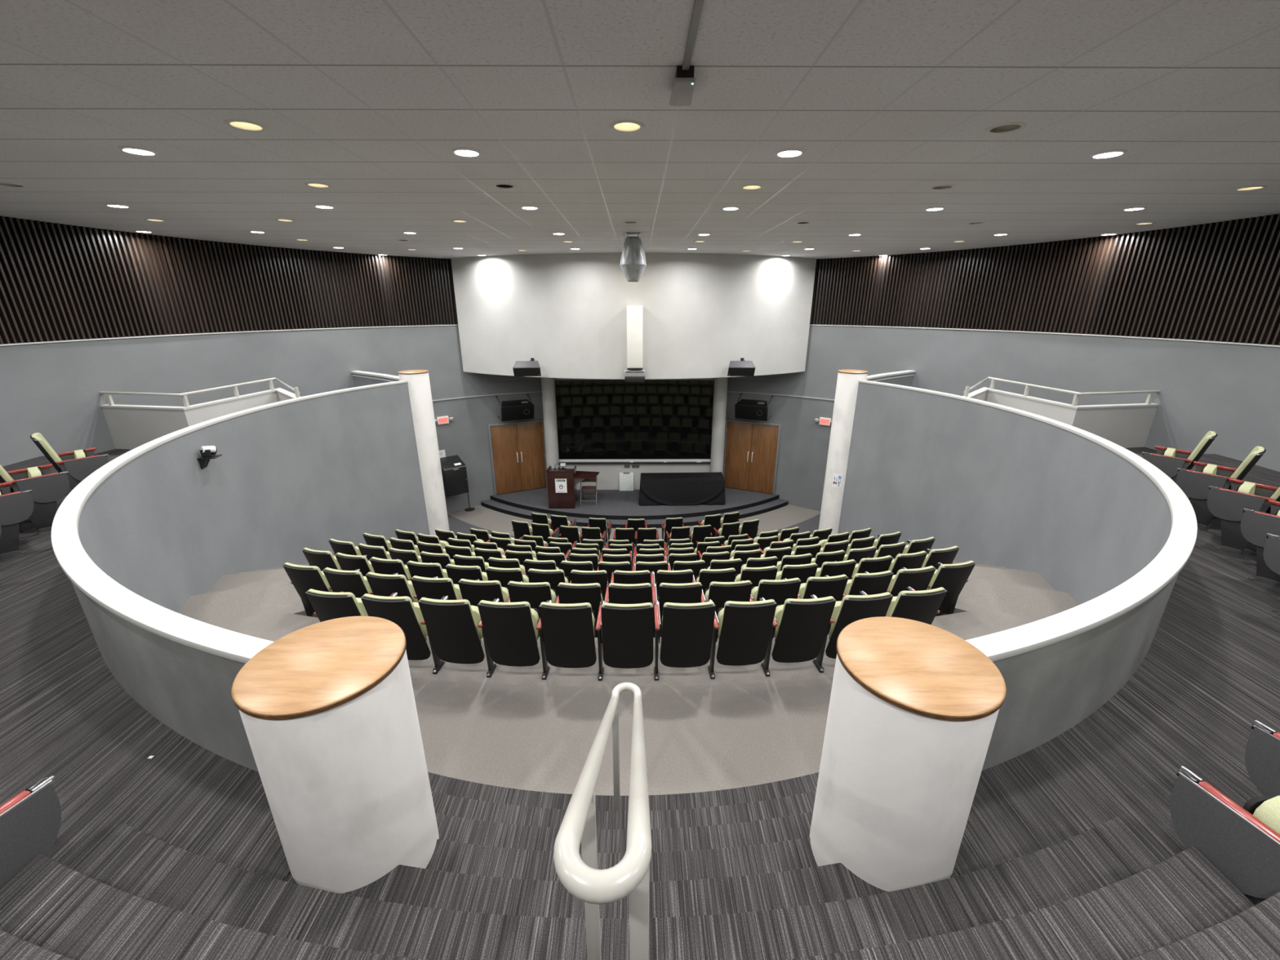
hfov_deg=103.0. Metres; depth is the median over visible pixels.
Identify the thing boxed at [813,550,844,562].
cushion
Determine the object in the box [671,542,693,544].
cushion
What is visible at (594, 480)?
folding chair
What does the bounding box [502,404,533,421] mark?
grille
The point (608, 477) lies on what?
wall
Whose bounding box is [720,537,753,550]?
seat
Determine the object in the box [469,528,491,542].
seat
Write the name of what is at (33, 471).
seat cushion
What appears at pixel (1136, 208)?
recessed light
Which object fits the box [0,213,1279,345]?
wall
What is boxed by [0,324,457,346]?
trim
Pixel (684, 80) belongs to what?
projector
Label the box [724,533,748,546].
seat
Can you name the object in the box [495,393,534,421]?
loudspeaker
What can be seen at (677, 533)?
seat
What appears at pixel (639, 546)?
seat
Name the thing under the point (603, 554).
cushion
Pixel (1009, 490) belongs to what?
wall
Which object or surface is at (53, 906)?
stair
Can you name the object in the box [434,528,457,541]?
seat
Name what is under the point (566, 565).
cushion
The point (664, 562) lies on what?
cushion
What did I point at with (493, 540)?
cushion
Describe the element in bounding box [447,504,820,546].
floor
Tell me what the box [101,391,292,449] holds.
wall
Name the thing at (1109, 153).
recessed light
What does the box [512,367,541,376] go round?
grille
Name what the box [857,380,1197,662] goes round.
trim
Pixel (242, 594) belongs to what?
floor
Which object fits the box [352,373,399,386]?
wall
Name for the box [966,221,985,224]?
recessed light
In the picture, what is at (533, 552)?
seat cushion
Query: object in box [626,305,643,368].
wall box
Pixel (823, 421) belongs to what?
exit sign
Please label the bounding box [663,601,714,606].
cushion
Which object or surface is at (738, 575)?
seat cushion
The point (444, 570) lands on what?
seat cushion
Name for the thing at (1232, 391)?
wall
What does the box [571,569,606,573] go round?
cushion
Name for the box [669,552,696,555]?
cushion
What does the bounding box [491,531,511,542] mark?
cushion
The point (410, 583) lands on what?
seat cushion
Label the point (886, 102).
ceiling
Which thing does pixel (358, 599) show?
seat cushion
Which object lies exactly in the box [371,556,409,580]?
cushion
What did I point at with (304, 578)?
cushion
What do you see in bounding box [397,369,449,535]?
pillar
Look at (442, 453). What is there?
notice
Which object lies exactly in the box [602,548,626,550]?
cushion
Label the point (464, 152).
recessed light
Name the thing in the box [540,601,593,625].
cushion
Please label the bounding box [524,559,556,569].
cushion
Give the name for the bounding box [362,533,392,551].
seat
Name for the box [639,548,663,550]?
cushion
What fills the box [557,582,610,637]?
seat
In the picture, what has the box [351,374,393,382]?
trim
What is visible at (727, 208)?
recessed light
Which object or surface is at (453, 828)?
stair
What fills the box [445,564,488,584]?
seat
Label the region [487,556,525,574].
seat
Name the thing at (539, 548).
cushion
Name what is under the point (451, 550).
seat
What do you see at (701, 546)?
cushion
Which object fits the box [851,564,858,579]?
seat cushion
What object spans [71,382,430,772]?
wall
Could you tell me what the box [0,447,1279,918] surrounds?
floor
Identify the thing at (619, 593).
seat
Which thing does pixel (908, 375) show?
trim
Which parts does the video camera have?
bracket leg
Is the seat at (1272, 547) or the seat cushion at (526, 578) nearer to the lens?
the seat at (1272, 547)
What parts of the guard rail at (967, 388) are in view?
post, post, post, rail, post, post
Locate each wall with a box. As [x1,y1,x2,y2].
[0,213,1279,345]
[0,324,1279,512]
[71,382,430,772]
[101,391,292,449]
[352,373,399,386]
[450,253,816,379]
[554,377,714,489]
[837,382,1178,770]
[866,373,914,386]
[971,391,1157,448]
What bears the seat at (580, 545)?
on the floor
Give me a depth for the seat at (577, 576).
5.78 m
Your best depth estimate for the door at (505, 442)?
15.39 m
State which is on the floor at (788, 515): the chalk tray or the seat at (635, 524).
the seat at (635, 524)
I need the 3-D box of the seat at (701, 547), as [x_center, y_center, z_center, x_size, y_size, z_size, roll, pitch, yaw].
[1.256,1.460,9.628,0.486,0.846,0.529,-2,19,-7]
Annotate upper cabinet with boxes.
[440,454,468,497]
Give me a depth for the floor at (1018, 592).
6.00 m
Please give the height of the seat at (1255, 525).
0.845 m
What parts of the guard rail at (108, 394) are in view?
post, post, rail, post, post, post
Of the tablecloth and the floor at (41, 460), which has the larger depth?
the tablecloth
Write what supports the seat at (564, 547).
on the floor
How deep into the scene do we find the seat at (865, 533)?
9.05 m
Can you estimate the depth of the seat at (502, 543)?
9.46 m
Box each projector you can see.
[619,231,646,282]
[624,368,644,382]
[669,65,695,106]
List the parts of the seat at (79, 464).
armrest, armrest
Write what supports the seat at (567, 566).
on the floor
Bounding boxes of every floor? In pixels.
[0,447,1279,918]
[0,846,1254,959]
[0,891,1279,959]
[1,455,119,495]
[178,557,407,624]
[212,608,1039,795]
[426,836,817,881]
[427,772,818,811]
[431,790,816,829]
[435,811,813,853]
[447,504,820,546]
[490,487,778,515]
[856,556,1077,619]
[1134,453,1279,487]
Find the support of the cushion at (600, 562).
on the seat at (608, 566)
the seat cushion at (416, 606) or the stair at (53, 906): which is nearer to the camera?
the stair at (53, 906)
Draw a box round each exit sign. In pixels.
[435,415,453,424]
[814,417,831,426]
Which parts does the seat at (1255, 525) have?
armrest, armrest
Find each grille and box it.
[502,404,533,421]
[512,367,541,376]
[727,367,755,376]
[735,404,766,420]
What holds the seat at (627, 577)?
on the floor
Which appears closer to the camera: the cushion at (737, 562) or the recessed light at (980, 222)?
the cushion at (737, 562)
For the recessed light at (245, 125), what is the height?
0.141 m
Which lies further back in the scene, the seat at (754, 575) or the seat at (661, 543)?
the seat at (661, 543)
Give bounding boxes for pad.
[619,472,633,490]
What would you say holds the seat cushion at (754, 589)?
on the seat at (778, 590)
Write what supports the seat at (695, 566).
on the floor
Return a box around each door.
[487,419,547,495]
[722,418,781,494]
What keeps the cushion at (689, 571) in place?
on the seat at (684, 576)
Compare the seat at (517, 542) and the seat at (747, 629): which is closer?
the seat at (747, 629)
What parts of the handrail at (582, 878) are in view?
post, post, post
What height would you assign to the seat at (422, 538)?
0.846 m
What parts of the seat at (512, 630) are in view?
armrest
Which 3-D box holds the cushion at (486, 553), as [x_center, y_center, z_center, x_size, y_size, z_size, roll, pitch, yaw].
[-2.288,1.276,7.796,0.415,0.546,0.192,3,19,9]
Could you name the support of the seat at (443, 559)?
on the floor
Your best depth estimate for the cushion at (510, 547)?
8.46 m
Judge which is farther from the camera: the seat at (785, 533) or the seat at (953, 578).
the seat at (785, 533)
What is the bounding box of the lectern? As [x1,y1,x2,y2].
[546,465,599,508]
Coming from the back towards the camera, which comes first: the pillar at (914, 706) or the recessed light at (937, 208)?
the recessed light at (937, 208)
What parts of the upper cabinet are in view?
door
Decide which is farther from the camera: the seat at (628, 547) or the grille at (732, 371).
the grille at (732, 371)
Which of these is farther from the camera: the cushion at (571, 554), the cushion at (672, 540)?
the cushion at (672, 540)
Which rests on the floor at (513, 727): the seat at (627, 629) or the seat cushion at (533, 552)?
the seat at (627, 629)
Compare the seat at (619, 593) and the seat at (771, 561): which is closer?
the seat at (619, 593)
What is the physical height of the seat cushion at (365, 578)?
0.270 m
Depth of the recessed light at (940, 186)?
5.15 m
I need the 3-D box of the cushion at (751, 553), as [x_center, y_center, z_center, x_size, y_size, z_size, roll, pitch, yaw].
[1.608,1.292,7.749,0.415,0.546,0.192,-3,19,-8]
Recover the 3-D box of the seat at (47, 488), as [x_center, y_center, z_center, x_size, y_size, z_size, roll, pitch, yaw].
[-6.271,0.071,5.257,0.558,0.845,0.527,14,23,35]
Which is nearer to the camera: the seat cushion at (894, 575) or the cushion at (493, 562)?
the seat cushion at (894, 575)
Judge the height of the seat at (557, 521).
0.846 m
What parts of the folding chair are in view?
seat, backrest, leg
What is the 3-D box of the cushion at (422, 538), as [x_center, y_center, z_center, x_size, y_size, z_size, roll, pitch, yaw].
[-3.684,1.192,8.994,0.415,0.546,0.192,6,20,17]
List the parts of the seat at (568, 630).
armrest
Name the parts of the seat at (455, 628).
armrest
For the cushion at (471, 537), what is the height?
0.546 m
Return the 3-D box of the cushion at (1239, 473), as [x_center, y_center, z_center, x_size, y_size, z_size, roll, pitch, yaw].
[6.107,-0.063,5.188,0.415,0.546,0.192,-14,23,-35]
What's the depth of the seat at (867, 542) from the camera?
8.02 m
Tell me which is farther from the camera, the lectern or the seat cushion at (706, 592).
the lectern
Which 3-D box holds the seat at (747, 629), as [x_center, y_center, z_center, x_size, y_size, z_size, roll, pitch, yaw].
[0.897,1.294,4.389,0.486,0.846,0.529,-1,19,-4]
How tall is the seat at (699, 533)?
0.846 m
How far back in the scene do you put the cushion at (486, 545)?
8.57 m
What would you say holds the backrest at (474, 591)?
on the seat at (474, 591)
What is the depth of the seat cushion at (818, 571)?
6.27 m
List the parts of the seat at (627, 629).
armrest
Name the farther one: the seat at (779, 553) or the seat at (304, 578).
the seat at (779, 553)
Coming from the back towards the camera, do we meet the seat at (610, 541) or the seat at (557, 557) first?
the seat at (610, 541)
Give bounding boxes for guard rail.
[98,377,300,407]
[963,377,1159,405]
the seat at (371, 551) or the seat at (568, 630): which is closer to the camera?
the seat at (568, 630)
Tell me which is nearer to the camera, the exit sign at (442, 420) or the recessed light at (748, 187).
the recessed light at (748, 187)
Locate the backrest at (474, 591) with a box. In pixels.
[459,578,505,602]
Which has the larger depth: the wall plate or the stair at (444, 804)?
the wall plate
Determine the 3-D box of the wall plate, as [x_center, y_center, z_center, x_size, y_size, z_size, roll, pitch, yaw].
[-0.133,-0.421,15.653,0.227,0.110,0.018,0,19,0]
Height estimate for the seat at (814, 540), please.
0.846 m
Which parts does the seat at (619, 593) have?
armrest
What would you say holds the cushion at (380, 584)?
on the seat at (380, 584)
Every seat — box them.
[0,463,69,534]
[0,481,34,559]
[0,775,61,889]
[29,432,108,489]
[282,562,359,617]
[302,547,366,571]
[305,588,397,622]
[322,567,398,598]
[328,538,383,555]
[334,552,374,576]
[357,543,391,559]
[360,593,448,674]
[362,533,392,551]
[364,572,438,602]
[369,556,431,580]
[387,547,422,564]
[389,537,420,555]
[395,528,418,545]
[406,560,448,577]
[410,575,479,600]
[416,541,446,553]
[417,533,448,548]
[417,597,499,677]
[419,551,454,568]
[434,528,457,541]
[444,544,475,559]
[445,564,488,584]
[447,537,475,551]
[453,554,488,572]
[456,532,490,544]
[457,578,522,605]
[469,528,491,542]
[473,540,507,555]
[474,547,506,562]
[477,600,551,679]
[485,566,528,587]
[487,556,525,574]
[489,536,514,551]
[490,531,523,543]
[504,550,537,564]
[506,543,536,557]
[506,581,559,611]
[511,520,533,539]
[514,538,548,551]
[523,534,547,546]
[524,559,560,574]
[527,568,571,595]
[531,512,552,528]
[531,522,559,542]
[535,546,570,561]
[537,551,568,569]
[538,600,605,680]
[547,537,577,547]
[549,542,573,555]
[550,515,576,537]
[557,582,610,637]
[559,525,582,545]
[560,560,598,581]
[569,553,602,570]
[570,569,613,600]
[572,547,602,561]
[575,542,605,558]
[581,526,606,545]
[582,538,608,553]
[587,517,611,542]
[598,561,635,583]
[600,600,660,680]
[601,548,631,571]
[602,554,635,571]
[608,539,633,556]
[608,543,636,569]
[608,582,657,637]
[613,528,637,549]
[613,569,654,604]
[625,518,647,543]
[635,548,667,562]
[635,553,666,563]
[635,560,671,585]
[636,543,661,554]
[637,528,658,544]
[640,539,666,550]
[655,568,695,600]
[657,582,705,636]
[659,599,719,679]
[660,517,684,542]
[664,542,694,555]
[666,526,691,546]
[666,537,689,552]
[666,546,693,560]
[667,552,697,570]
[671,560,705,579]
[689,524,711,548]
[693,541,719,560]
[694,568,736,592]
[696,536,724,546]
[697,514,721,537]
[697,545,731,559]
[697,551,729,568]
[703,580,753,613]
[706,558,742,574]
[713,521,739,540]
[715,597,777,676]
[720,511,739,528]
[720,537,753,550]
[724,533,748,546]
[728,549,761,564]
[730,542,759,556]
[734,565,777,586]
[738,519,759,538]
[741,555,777,570]
[748,529,778,542]
[751,577,800,604]
[753,535,777,550]
[759,539,794,554]
[760,546,791,561]
[771,594,835,672]
[775,562,817,583]
[776,553,812,571]
[777,526,799,541]
[777,531,810,543]
[791,536,819,551]
[791,543,821,558]
[798,574,848,601]
[809,527,832,540]
[810,550,845,568]
[814,559,856,579]
[817,532,849,547]
[819,540,848,554]
[825,591,893,658]
[843,546,876,563]
[844,570,893,595]
[845,536,875,553]
[847,528,871,543]
[851,555,893,579]
[872,531,901,550]
[874,542,906,558]
[886,586,947,624]
[887,565,936,596]
[888,551,927,574]
[902,537,935,554]
[921,546,959,569]
[926,560,975,615]
[1142,431,1217,483]
[1169,765,1279,905]
[1176,446,1266,530]
[1207,478,1279,555]
[1240,499,1279,588]
[1244,720,1279,795]
[1263,533,1279,615]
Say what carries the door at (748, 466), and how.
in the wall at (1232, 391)
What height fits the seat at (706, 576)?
0.846 m
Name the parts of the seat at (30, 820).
armrest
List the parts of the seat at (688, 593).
armrest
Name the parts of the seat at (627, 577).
armrest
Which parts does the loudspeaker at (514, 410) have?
bracket arm, bracket arm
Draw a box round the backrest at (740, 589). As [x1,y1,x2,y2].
[707,580,751,599]
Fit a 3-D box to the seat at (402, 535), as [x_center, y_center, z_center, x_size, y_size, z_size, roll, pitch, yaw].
[-4.092,1.236,9.327,0.536,0.846,0.529,7,20,19]
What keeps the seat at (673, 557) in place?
on the floor
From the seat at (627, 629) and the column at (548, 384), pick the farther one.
the column at (548, 384)
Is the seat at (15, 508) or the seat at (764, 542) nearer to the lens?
the seat at (15, 508)
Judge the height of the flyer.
0.310 m
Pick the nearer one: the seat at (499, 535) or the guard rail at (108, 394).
the guard rail at (108, 394)
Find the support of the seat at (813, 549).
on the floor
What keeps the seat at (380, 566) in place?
on the floor
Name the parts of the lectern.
panel, control panel, panel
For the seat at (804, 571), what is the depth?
5.92 m
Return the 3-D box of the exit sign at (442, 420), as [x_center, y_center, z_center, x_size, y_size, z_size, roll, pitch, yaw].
[-5.400,-1.633,13.981,0.560,0.210,0.108,-15,24,-37]
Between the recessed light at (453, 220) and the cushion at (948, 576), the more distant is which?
the recessed light at (453, 220)
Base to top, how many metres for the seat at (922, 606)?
0.846 m
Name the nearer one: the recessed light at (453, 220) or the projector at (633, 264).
the recessed light at (453, 220)
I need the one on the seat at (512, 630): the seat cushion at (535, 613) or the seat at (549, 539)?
the seat cushion at (535, 613)
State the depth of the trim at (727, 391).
14.55 m
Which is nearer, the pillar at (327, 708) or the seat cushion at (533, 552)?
the pillar at (327, 708)
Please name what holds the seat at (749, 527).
on the floor
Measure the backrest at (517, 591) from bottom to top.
0.546 m
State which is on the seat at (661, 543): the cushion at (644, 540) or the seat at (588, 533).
the cushion at (644, 540)
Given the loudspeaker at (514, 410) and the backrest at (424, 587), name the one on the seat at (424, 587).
the backrest at (424, 587)
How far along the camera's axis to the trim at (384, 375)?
11.57 m
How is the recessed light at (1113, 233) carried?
in the ceiling
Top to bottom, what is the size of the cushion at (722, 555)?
0.546 m
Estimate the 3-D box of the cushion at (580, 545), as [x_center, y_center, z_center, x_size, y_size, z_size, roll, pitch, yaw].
[-0.955,1.391,9.367,0.415,0.546,0.192,1,19,4]
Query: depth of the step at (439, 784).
3.18 m
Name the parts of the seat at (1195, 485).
armrest, armrest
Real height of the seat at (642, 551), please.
0.846 m
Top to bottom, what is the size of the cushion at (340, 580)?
0.546 m
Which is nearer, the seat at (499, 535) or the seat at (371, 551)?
the seat at (371, 551)
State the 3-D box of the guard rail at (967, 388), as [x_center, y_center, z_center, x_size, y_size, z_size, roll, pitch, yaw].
[6.917,-1.433,8.446,2.438,0.214,1.427,17,26,41]
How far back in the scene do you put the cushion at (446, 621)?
4.15 m
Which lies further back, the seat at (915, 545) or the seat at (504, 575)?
the seat at (915, 545)
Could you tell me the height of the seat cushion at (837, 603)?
0.270 m
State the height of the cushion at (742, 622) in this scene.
0.546 m
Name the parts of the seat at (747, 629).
armrest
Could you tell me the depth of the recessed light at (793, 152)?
3.93 m
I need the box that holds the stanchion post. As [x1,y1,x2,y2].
[464,492,475,511]
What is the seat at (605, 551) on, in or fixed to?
on the floor
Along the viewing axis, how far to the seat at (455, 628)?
4.23 m
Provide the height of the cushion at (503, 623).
0.546 m
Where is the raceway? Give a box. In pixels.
[682,0,704,70]
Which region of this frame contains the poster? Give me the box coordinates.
[555,479,567,493]
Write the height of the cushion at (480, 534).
0.546 m
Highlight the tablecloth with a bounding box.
[638,471,724,506]
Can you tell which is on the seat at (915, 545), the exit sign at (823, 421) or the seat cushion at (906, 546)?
the seat cushion at (906, 546)
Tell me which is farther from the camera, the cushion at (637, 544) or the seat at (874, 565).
the cushion at (637, 544)
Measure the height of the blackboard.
2.510 m
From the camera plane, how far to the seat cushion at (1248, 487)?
4.74 m
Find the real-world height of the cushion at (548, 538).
0.546 m
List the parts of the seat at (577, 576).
armrest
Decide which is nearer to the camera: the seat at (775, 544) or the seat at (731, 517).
the seat at (775, 544)
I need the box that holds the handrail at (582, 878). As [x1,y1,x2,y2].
[553,682,651,959]
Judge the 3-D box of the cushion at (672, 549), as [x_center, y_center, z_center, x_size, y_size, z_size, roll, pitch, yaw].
[0.681,1.357,8.514,0.415,0.546,0.192,-1,19,-4]
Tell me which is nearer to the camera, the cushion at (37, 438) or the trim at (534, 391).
the cushion at (37, 438)
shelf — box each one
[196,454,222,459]
[573,471,599,478]
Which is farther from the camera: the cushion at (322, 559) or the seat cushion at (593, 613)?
the cushion at (322, 559)
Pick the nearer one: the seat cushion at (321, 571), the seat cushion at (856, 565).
the seat cushion at (321, 571)
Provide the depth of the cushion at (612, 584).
4.88 m
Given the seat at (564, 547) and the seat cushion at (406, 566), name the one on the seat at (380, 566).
the seat cushion at (406, 566)
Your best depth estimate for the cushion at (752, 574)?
5.85 m
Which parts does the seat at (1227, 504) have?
armrest, armrest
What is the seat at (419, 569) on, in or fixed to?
on the floor
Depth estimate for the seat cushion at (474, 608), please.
4.38 m
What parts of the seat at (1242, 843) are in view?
armrest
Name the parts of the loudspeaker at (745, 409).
bracket arm, bracket arm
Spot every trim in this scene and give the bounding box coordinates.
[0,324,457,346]
[51,380,408,663]
[100,387,300,409]
[351,370,399,380]
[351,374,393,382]
[431,391,542,401]
[481,501,787,528]
[488,380,536,383]
[489,494,779,519]
[727,391,834,400]
[732,379,779,383]
[809,324,1279,346]
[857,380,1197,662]
[866,369,915,379]
[871,374,914,381]
[963,386,1159,408]
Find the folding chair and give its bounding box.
[580,476,596,505]
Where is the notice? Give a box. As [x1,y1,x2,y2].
[439,449,445,457]
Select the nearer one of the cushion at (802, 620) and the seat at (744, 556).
the cushion at (802, 620)
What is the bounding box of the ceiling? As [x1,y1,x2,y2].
[0,0,1279,258]
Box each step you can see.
[75,817,1160,959]
[480,498,788,524]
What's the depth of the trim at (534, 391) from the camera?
14.48 m
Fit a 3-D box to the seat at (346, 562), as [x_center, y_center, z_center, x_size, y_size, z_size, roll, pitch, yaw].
[-3.425,1.235,6.470,0.486,0.846,0.529,5,19,13]
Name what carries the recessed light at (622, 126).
in the ceiling
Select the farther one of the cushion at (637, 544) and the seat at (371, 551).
the cushion at (637, 544)
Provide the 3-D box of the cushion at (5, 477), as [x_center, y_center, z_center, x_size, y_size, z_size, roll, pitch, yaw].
[-6.364,-0.030,5.092,0.415,0.546,0.192,14,23,35]
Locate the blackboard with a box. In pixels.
[555,379,714,463]
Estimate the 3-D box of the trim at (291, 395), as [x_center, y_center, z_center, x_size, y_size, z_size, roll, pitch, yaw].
[-7.133,-1.279,8.365,1.650,0.030,2.435,17,26,41]
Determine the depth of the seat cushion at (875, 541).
8.45 m
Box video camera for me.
[196,445,222,469]
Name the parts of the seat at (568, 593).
armrest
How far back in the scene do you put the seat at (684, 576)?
5.79 m
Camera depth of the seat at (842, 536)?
8.90 m
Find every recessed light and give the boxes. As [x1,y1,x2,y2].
[0,182,27,187]
[104,203,130,208]
[118,146,157,155]
[133,230,152,232]
[143,218,166,221]
[223,119,267,131]
[248,230,265,233]
[275,218,295,222]
[304,182,332,187]
[313,204,334,208]
[402,231,417,234]
[451,147,481,156]
[451,219,468,222]
[492,182,516,188]
[520,205,538,209]
[551,232,565,235]
[608,120,644,132]
[622,220,638,223]
[697,233,711,235]
[721,206,739,210]
[739,184,764,190]
[774,147,804,157]
[795,221,811,224]
[848,233,862,235]
[924,206,945,210]
[928,184,955,190]
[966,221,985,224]
[984,121,1027,133]
[992,233,1008,235]
[1089,149,1127,158]
[1100,232,1117,235]
[1122,206,1146,210]
[1133,222,1155,224]
[1232,185,1267,191]
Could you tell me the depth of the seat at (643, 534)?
11.43 m
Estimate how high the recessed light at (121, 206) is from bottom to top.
0.014 m
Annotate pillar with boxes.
[231,616,439,893]
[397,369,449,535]
[808,616,1006,892]
[818,368,868,534]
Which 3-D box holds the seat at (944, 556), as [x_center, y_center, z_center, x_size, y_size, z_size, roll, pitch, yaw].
[3.755,1.174,6.647,0.486,0.846,0.529,-5,20,-15]
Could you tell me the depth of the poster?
14.20 m
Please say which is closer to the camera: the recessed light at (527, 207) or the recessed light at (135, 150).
the recessed light at (135, 150)
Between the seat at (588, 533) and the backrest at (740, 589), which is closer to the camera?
the backrest at (740, 589)
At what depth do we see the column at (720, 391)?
14.98 m
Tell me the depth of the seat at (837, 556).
6.89 m
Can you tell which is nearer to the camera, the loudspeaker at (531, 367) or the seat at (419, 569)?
the seat at (419, 569)
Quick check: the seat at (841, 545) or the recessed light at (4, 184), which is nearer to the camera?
the recessed light at (4, 184)
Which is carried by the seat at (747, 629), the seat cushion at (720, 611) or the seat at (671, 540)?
the seat cushion at (720, 611)
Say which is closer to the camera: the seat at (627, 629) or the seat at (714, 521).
the seat at (627, 629)
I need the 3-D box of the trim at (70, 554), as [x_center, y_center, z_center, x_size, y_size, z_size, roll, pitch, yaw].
[-4.182,-0.469,5.893,2.632,0.040,9.504,-7,20,-20]
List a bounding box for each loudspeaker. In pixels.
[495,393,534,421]
[512,358,541,376]
[727,357,755,376]
[734,393,773,421]
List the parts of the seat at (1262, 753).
armrest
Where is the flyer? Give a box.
[831,472,843,487]
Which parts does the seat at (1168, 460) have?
armrest, armrest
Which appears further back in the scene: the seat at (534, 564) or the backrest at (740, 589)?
the seat at (534, 564)
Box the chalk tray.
[559,458,710,463]
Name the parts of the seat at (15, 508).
armrest, armrest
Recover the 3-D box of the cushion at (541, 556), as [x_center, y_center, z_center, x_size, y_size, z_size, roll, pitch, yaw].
[-1.319,1.317,7.676,0.415,0.546,0.192,2,19,5]
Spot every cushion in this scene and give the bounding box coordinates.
[0,464,13,488]
[27,466,41,477]
[31,432,62,466]
[74,449,85,458]
[284,562,331,591]
[302,547,340,569]
[306,588,364,616]
[320,570,333,591]
[324,567,370,594]
[329,538,359,555]
[333,555,341,568]
[355,546,361,555]
[355,597,368,616]
[362,593,426,640]
[363,576,373,595]
[367,572,415,602]
[368,560,374,573]
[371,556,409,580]
[386,540,392,548]
[404,564,411,578]
[407,580,417,602]
[413,544,419,555]
[413,602,427,635]
[417,533,440,544]
[419,597,481,643]
[421,551,452,564]
[440,540,448,548]
[442,568,448,577]
[453,584,462,599]
[457,532,477,541]
[470,528,489,538]
[471,605,483,639]
[474,540,497,549]
[475,547,502,558]
[479,600,537,644]
[481,572,488,581]
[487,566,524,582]
[488,556,520,568]
[490,536,511,544]
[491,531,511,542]
[497,547,504,554]
[501,586,509,602]
[505,550,533,559]
[507,543,533,554]
[512,520,531,535]
[514,538,536,544]
[520,564,525,574]
[522,574,528,582]
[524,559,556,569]
[528,568,565,582]
[530,608,539,639]
[532,551,536,557]
[536,546,560,552]
[537,551,565,560]
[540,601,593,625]
[547,537,568,540]
[550,542,572,546]
[551,589,556,603]
[559,582,600,586]
[561,560,593,569]
[569,553,597,555]
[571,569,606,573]
[573,547,598,558]
[576,542,599,548]
[591,612,595,638]
[599,561,629,564]
[601,602,653,607]
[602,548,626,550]
[603,554,630,555]
[608,539,629,541]
[608,582,650,586]
[609,543,631,545]
[613,569,649,573]
[635,553,663,555]
[636,543,658,545]
[636,560,666,564]
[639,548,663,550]
[643,539,663,541]
[657,568,692,573]
[659,582,701,586]
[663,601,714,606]
[668,537,689,546]
[668,546,693,551]
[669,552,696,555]
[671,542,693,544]
[673,560,704,564]
[696,541,719,551]
[698,568,734,578]
[701,551,728,559]
[704,536,724,539]
[704,589,709,602]
[706,545,730,551]
[710,558,741,565]
[717,608,724,639]
[718,599,775,643]
[720,521,738,534]
[730,537,752,546]
[733,549,760,559]
[735,573,741,582]
[739,565,776,581]
[746,555,777,566]
[751,586,758,601]
[756,535,777,542]
[759,529,777,537]
[764,546,791,557]
[769,539,793,548]
[773,604,783,638]
[774,595,834,642]
[775,570,782,579]
[776,560,781,571]
[789,531,809,540]
[793,543,820,555]
[798,582,805,599]
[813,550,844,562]
[814,567,821,577]
[817,538,827,546]
[826,532,848,542]
[828,600,841,635]
[829,591,891,639]
[844,579,852,595]
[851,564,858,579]
[855,555,891,573]
[872,538,878,546]
[886,596,897,617]
[887,574,896,590]
[888,559,894,570]
[902,544,908,554]
[926,568,937,590]
[927,560,973,590]
[1164,447,1175,457]
[1187,431,1216,465]
[1202,463,1217,475]
[1229,446,1264,486]
[1237,481,1255,494]
[1253,795,1279,834]
[1269,487,1279,506]
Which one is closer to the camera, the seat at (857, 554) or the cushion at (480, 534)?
the seat at (857, 554)
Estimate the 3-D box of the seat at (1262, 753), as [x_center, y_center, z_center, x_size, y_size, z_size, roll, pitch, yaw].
[2.841,1.201,1.971,0.558,0.845,0.528,-5,20,-14]
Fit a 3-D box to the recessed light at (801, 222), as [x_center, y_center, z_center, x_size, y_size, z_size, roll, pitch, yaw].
[2.348,-3.765,7.308,0.238,0.141,0.238,0,19,0]
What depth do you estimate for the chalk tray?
15.54 m
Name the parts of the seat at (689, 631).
armrest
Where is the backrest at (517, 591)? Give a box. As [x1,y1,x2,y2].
[508,581,552,600]
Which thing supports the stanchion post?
on the floor at (788, 515)
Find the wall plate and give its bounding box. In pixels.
[631,464,639,467]
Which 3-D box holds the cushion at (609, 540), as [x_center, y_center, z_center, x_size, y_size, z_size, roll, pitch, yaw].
[-0.419,1.426,10.220,0.415,0.546,0.192,0,19,1]
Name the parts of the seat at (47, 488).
armrest, armrest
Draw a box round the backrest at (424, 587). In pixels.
[412,575,458,599]
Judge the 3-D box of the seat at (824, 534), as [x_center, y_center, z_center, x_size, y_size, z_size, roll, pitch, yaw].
[3.491,1.280,10.153,0.486,0.846,0.529,-7,20,-19]
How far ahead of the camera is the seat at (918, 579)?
5.22 m
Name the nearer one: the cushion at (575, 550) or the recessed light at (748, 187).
the recessed light at (748, 187)
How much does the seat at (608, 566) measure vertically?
0.846 m
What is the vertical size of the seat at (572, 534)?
0.846 m
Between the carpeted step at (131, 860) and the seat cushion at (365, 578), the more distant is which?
the seat cushion at (365, 578)
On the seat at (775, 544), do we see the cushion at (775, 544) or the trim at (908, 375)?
the cushion at (775, 544)
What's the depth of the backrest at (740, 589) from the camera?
4.95 m
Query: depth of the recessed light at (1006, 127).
3.44 m
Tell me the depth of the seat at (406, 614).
4.22 m
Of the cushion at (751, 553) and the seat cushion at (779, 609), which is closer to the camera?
the seat cushion at (779, 609)
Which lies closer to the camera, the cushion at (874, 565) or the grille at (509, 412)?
the cushion at (874, 565)
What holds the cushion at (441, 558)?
on the seat at (443, 559)
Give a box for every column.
[541,377,559,468]
[710,377,728,473]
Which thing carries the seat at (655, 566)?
on the floor
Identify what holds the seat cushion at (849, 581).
on the seat at (871, 584)

